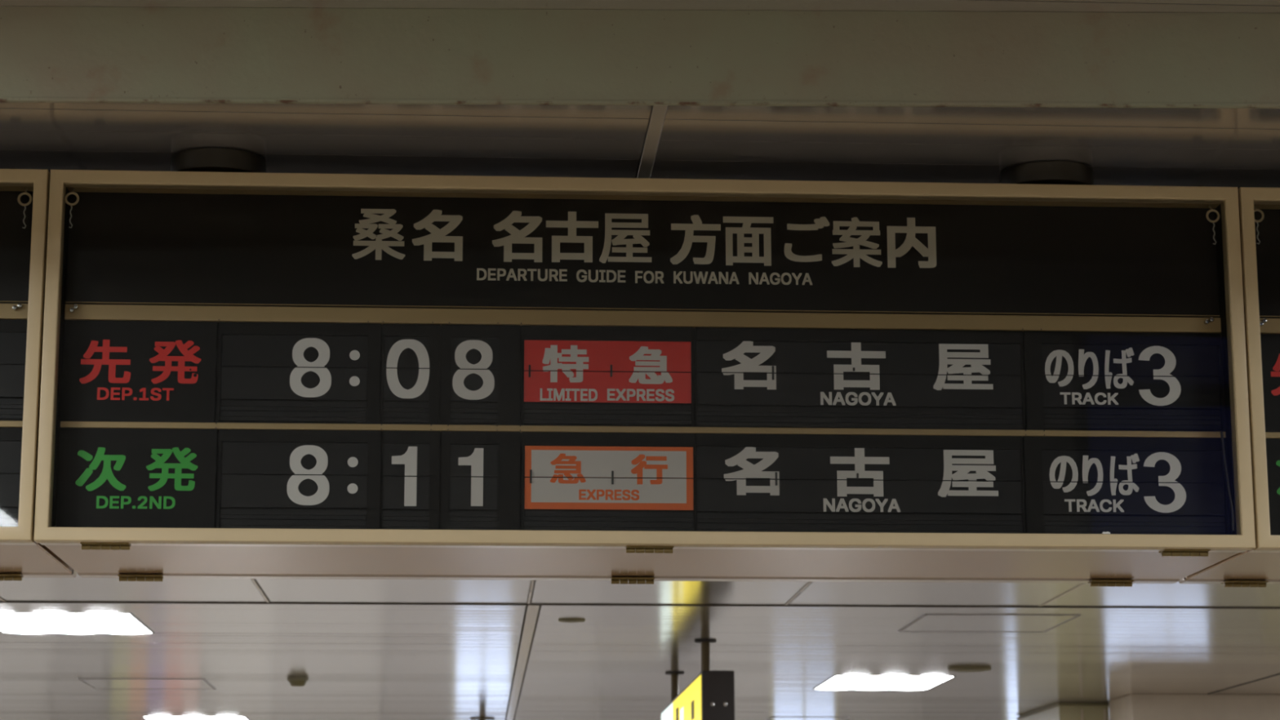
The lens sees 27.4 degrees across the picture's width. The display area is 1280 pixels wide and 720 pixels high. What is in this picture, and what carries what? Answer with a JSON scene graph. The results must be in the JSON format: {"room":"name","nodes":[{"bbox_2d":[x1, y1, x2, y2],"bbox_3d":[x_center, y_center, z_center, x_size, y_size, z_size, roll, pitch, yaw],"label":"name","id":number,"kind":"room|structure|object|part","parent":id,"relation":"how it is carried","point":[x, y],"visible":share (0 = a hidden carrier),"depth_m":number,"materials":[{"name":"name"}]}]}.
{"room":"station hall","nodes":[
{"label":"station hall","id":0,"kind":"room"},
{"bbox_2d":[0,0,1279,719],"bbox_3d":[0.743,0.677,12.184,21.000,0.107,40.000,1,-12,-4],"label":"ceiling","id":1,"kind":"structure","parent":0,"point":[366,649],"depth_m":15.73,"materials":[{"name":"grey"}]},
{"bbox_2d":[0,167,76,580],"bbox_3d":[-2.813,0.014,6.324,2.820,0.951,0.720,1,-12,-4],"label":"departure board","id":2,"kind":"object","parent":1,"relation":"hanging from","point":[24,193],"visible":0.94,"depth_m":6.12,"materials":[{"name":"beige metal"}]},
{"bbox_3d":[-2.795,0.135,6.019,2.748,0.014,0.016,1,-12,-4],"label":"rail","id":3,"kind":"part","parent":2,"relation":"part of","materials":[{"name":"metal"}]},
{"bbox_3d":[-2.796,-0.127,6.071,2.748,0.036,0.020,1,-12,-4],"label":"rail","id":4,"kind":"part","parent":2,"relation":"part of","materials":[{"name":"metal"}]},
{"bbox_3d":[-2.796,-0.280,6.109,2.750,0.272,0.004,1,-12,-4],"label":"header panel","id":5,"kind":"part","parent":2,"relation":"part of","materials":[{"name":"black"}]},
{"bbox_3d":[-2.794,0.398,5.952,2.816,0.018,0.047,1,-12,-4],"label":"door sill","id":6,"kind":"part","parent":2,"relation":"part of","materials":[{"name":"beige metal"}]},
{"bbox_3d":[-2.792,-0.029,5.989,2.820,0.873,0.046,1,-12,-4],"label":"door frame","id":7,"kind":"part","parent":2,"relation":"part of","materials":[{"name":"beige metal"}]},
{"bbox_3d":[-2.813,0.453,6.251,2.814,0.026,0.555,1,-12,-4],"label":"panel","id":8,"kind":"part","parent":2,"relation":"part of","materials":[{"name":"beige metal"}]},
{"bbox_3d":[-2.833,0.105,6.641,2.816,0.872,0.060,1,-12,-4],"label":"door","id":9,"kind":"part","parent":2,"relation":"part of","materials":[{"name":"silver metal"}]},
{"bbox_2d":[0,612,155,634],"bbox_3d":[-3.668,1.678,16.759,1.000,0.016,1.240,1,-12,-4],"label":"recessed light","id":10,"kind":"object","parent":1,"relation":"in","point":[10,622],"visible":1,"depth_m":16.73,"materials":[{"name":"grey plastic"}]},
{"bbox_3d":[-2.929,1.267,14.809,1.520,0.013,1.588,1,-12,-4],"label":"panel","id":11,"kind":"part","parent":1,"relation":"part of","materials":[{"name":"metal"}]},
{"bbox_2d":[77,678,216,689],"bbox_3d":[-4.009,2.641,21.450,1.000,0.011,1.040,1,-12,-4],"label":"ceiling hatch","id":12,"kind":"object","parent":1,"relation":"attached to","point":[96,683],"visible":1,"depth_m":21.40,"materials":[{"name":"grey metal"}]},
{"bbox_2d":[142,716,248,719],"bbox_3d":[-4.325,3.550,25.846,0.990,0.016,1.240,1,-12,-4],"label":"recessed light","id":13,"kind":"object","parent":1,"relation":"in","point":[145,717],"visible":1,"depth_m":25.39,"materials":[{"name":"grey plastic"}]},
{"bbox_2d":[287,676,308,686],"bbox_3d":[-2.712,2.549,20.835,0.168,0.070,0.168,1,-12,-4],"label":"sensor","id":14,"kind":"object","parent":1,"relation":"attached to","point":[294,681],"visible":1,"depth_m":20.78,"materials":[{"name":"yellow plastic"}]},
{"bbox_3d":[-1.386,1.284,14.904,1.520,0.013,1.588,1,-12,-4],"label":"panel","id":15,"kind":"part","parent":1,"relation":"part of","materials":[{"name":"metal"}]},
{"bbox_2d":[470,717,494,719],"bbox_3d":[-1.530,3.621,25.498,0.240,0.295,0.240,1,-12,-4],"label":"pole","id":16,"kind":"object","parent":1,"relation":"hanging from","point":[471,718],"visible":1,"depth_m":25.45,"materials":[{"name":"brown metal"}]},
{"bbox_2d":[558,618,585,622],"bbox_3d":[-0.431,1.650,16.635,0.170,0.015,0.170,1,-12,-4],"label":"ceiling speaker","id":17,"kind":"object","parent":1,"relation":"attached to","point":[566,620],"visible":1,"depth_m":16.60,"materials":[{"name":"grey"}]},
{"bbox_2d":[564,620,579,622],"bbox_3d":[-0.431,1.653,16.634,0.100,0.008,0.100,1,-12,-4],"label":"grille","id":18,"kind":"object","parent":17,"relation":"attached to","point":[566,621],"depth_m":16.61,"materials":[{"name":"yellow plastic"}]},
{"bbox_2d":[0,6,1279,108],"bbox_3d":[-0.017,-0.599,5.258,13.000,0.197,0.063,0,-12,-1],"label":"steel beam","id":19,"kind":"structure","parent":1,"relation":"attached to","point":[48,54],"depth_m":5.23,"materials":[{"name":"beige metal"}]},
{"bbox_2d":[33,147,1255,586],"bbox_3d":[0.008,0.043,6.498,2.820,0.951,0.720,1,-12,-4],"label":"departure board","id":20,"kind":"object","parent":1,"relation":"hanging from","point":[1039,374],"visible":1,"depth_m":6.23,"materials":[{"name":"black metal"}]},
{"bbox_3d":[-1.166,0.279,6.095,0.362,0.243,0.006,1,-12,-4],"label":"name panel","id":21,"kind":"part","parent":20,"relation":"part of","materials":[{"name":"black plastic"}]},
{"bbox_3d":[-1.170,0.027,6.146,0.355,0.242,0.006,1,-12,-4],"label":"name panel","id":22,"kind":"part","parent":20,"relation":"part of","materials":[{"name":"black plastic"}]},
{"bbox_3d":[-0.013,0.135,6.815,2.816,0.872,0.060,1,-12,-4],"label":"door","id":23,"kind":"part","parent":20,"relation":"part of","materials":[{"name":"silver metal"}]},
{"bbox_3d":[0.008,0.483,6.425,2.814,0.026,0.555,1,-12,-4],"label":"panel","id":24,"kind":"part","parent":20,"relation":"part of","materials":[{"name":"beige metal"}]},
{"bbox_3d":[0.024,-0.250,6.283,2.750,0.272,0.004,1,-12,-4],"label":"header panel","id":25,"kind":"part","parent":20,"relation":"part of","materials":[{"name":"black"}]},
{"bbox_3d":[0.025,-0.097,6.245,2.748,0.036,0.020,1,-12,-4],"label":"rail","id":26,"kind":"part","parent":20,"relation":"part of","materials":[{"name":"metal"}]},
{"bbox_3d":[0.025,0.165,6.194,2.748,0.014,0.016,1,-12,-4],"label":"rail","id":27,"kind":"part","parent":20,"relation":"part of","materials":[{"name":"metal"}]},
{"bbox_3d":[0.027,0.428,6.127,2.816,0.018,0.047,1,-12,-4],"label":"door sill","id":28,"kind":"part","parent":20,"relation":"part of","materials":[{"name":"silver metal"}]},
{"bbox_3d":[0.157,1.300,14.999,1.520,0.013,1.588,1,-12,-4],"label":"panel","id":29,"kind":"part","parent":1,"relation":"part of","materials":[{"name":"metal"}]},
{"bbox_2d":[661,639,734,719],"bbox_3d":[0.388,2.542,18.829,0.221,0.881,3.713,1,-12,-4],"label":"hanging sign","id":30,"kind":"object","parent":1,"relation":"hanging from","point":[710,695],"visible":1,"depth_m":17.07,"materials":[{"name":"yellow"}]},
{"bbox_2d":[767,716,849,719],"bbox_3d":[1.621,3.570,26.017,0.760,0.011,1.140,1,-12,-4],"label":"recessed light","id":31,"kind":"object","parent":1,"relation":"attached to","point":[771,717],"visible":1,"depth_m":25.59,"materials":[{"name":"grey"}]},
{"bbox_2d":[813,675,956,690],"bbox_3d":[1.982,2.637,21.476,0.980,0.016,1.340,1,-12,-4],"label":"recessed light","id":32,"kind":"object","parent":1,"relation":"in","point":[835,682],"visible":1,"depth_m":21.40,"materials":[{"name":"grey plastic"}]},
{"bbox_3d":[1.700,1.316,15.095,1.520,0.013,1.588,1,-12,-4],"label":"panel","id":33,"kind":"part","parent":1,"relation":"part of","materials":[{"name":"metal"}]},
{"bbox_2d":[947,665,991,671],"bbox_3d":[2.516,2.360,20.084,0.330,0.028,0.330,1,-12,-4],"label":"ceiling speaker","id":34,"kind":"object","parent":1,"relation":"attached to","point":[964,668],"visible":1,"depth_m":19.99,"materials":[{"name":"grey"}]},
{"bbox_2d":[953,668,985,671],"bbox_3d":[2.517,2.369,20.082,0.240,0.010,0.240,1,-12,-4],"label":"grille","id":35,"kind":"object","parent":34,"relation":"attached to","point":[954,669],"depth_m":20.06,"materials":[{"name":"grey metal"}]},
{"bbox_2d":[897,613,1080,632],"bbox_3d":[2.228,1.690,16.889,0.985,0.011,1.060,1,-12,-4],"label":"ceiling hatch","id":36,"kind":"object","parent":1,"relation":"attached to","point":[926,622],"visible":1,"depth_m":16.83,"materials":[{"name":"grey metal"}]},
{"bbox_3d":[3.243,1.333,15.190,1.520,0.013,1.588,1,-12,-4],"label":"panel","id":37,"kind":"part","parent":1,"relation":"part of","materials":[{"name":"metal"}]},
{"bbox_2d":[1109,693,1279,719],"bbox_3d":[7.378,3.216,23.236,6.340,0.450,0.800,1,-12,-4],"label":"beam","id":38,"kind":"structure","parent":1,"relation":"attached to","point":[1132,706],"depth_m":22.72,"materials":[{"name":"paint"}]},
{"bbox_2d":[1178,186,1279,587],"bbox_3d":[2.828,0.073,6.672,2.820,0.951,0.720,1,-12,-4],"label":"departure board","id":39,"kind":"object","parent":1,"relation":"hanging from","point":[1259,207],"visible":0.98,"depth_m":6.30,"materials":[{"name":"beige metal"}]},
{"bbox_3d":[2.808,0.165,6.989,2.816,0.872,0.060,1,-12,-4],"label":"door","id":40,"kind":"part","parent":39,"relation":"part of","materials":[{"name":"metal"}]},
{"bbox_3d":[2.828,0.513,6.599,2.814,0.026,0.555,1,-12,-4],"label":"panel","id":41,"kind":"part","parent":39,"relation":"part of","materials":[{"name":"beige metal"}]},
{"bbox_3d":[2.849,0.031,6.337,2.820,0.873,0.046,1,-12,-4],"label":"door frame","id":42,"kind":"part","parent":39,"relation":"part of","materials":[{"name":"beige metal"}]},
{"bbox_3d":[2.847,0.458,6.301,2.816,0.018,0.047,1,-12,-4],"label":"door sill","id":43,"kind":"part","parent":39,"relation":"part of","materials":[{"name":"beige metal"}]},
{"bbox_3d":[2.845,-0.220,6.457,2.750,0.272,0.004,1,-12,-4],"label":"header panel","id":44,"kind":"part","parent":39,"relation":"part of","materials":[{"name":"black"}]},
{"bbox_3d":[2.845,-0.067,6.420,2.748,0.036,0.020,1,-12,-4],"label":"rail","id":45,"kind":"part","parent":39,"relation":"part of","materials":[{"name":"metal"}]},
{"bbox_3d":[1.650,0.057,6.321,0.355,0.242,0.006,1,-12,-4],"label":"name panel","id":46,"kind":"part","parent":39,"relation":"part of","materials":[{"name":"black plastic"}]},
{"bbox_3d":[1.655,0.309,6.269,0.362,0.243,0.006,1,-12,-4],"label":"name panel","id":47,"kind":"part","parent":39,"relation":"part of","materials":[{"name":"black plastic"}]},
{"bbox_3d":[2.846,0.195,6.368,2.748,0.014,0.016,1,-12,-4],"label":"rail","id":48,"kind":"part","parent":39,"relation":"part of","materials":[{"name":"metal"}]},
{"bbox_3d":[0.750,4.048,11.490,21.000,0.100,40.000,1,-12,-4],"label":"floor","id":49,"kind":"structure","parent":0,"visible":0},
{"bbox_2d":[1016,702,1109,719],"bbox_3d":[3.977,4.900,24.206,0.552,3.345,1.860,1,-12,-4],"label":"column","id":50,"kind":"structure","parent":49,"relation":"on","point":[1061,710],"depth_m":23.65,"materials":[{"name":"yellow"}]}
]}

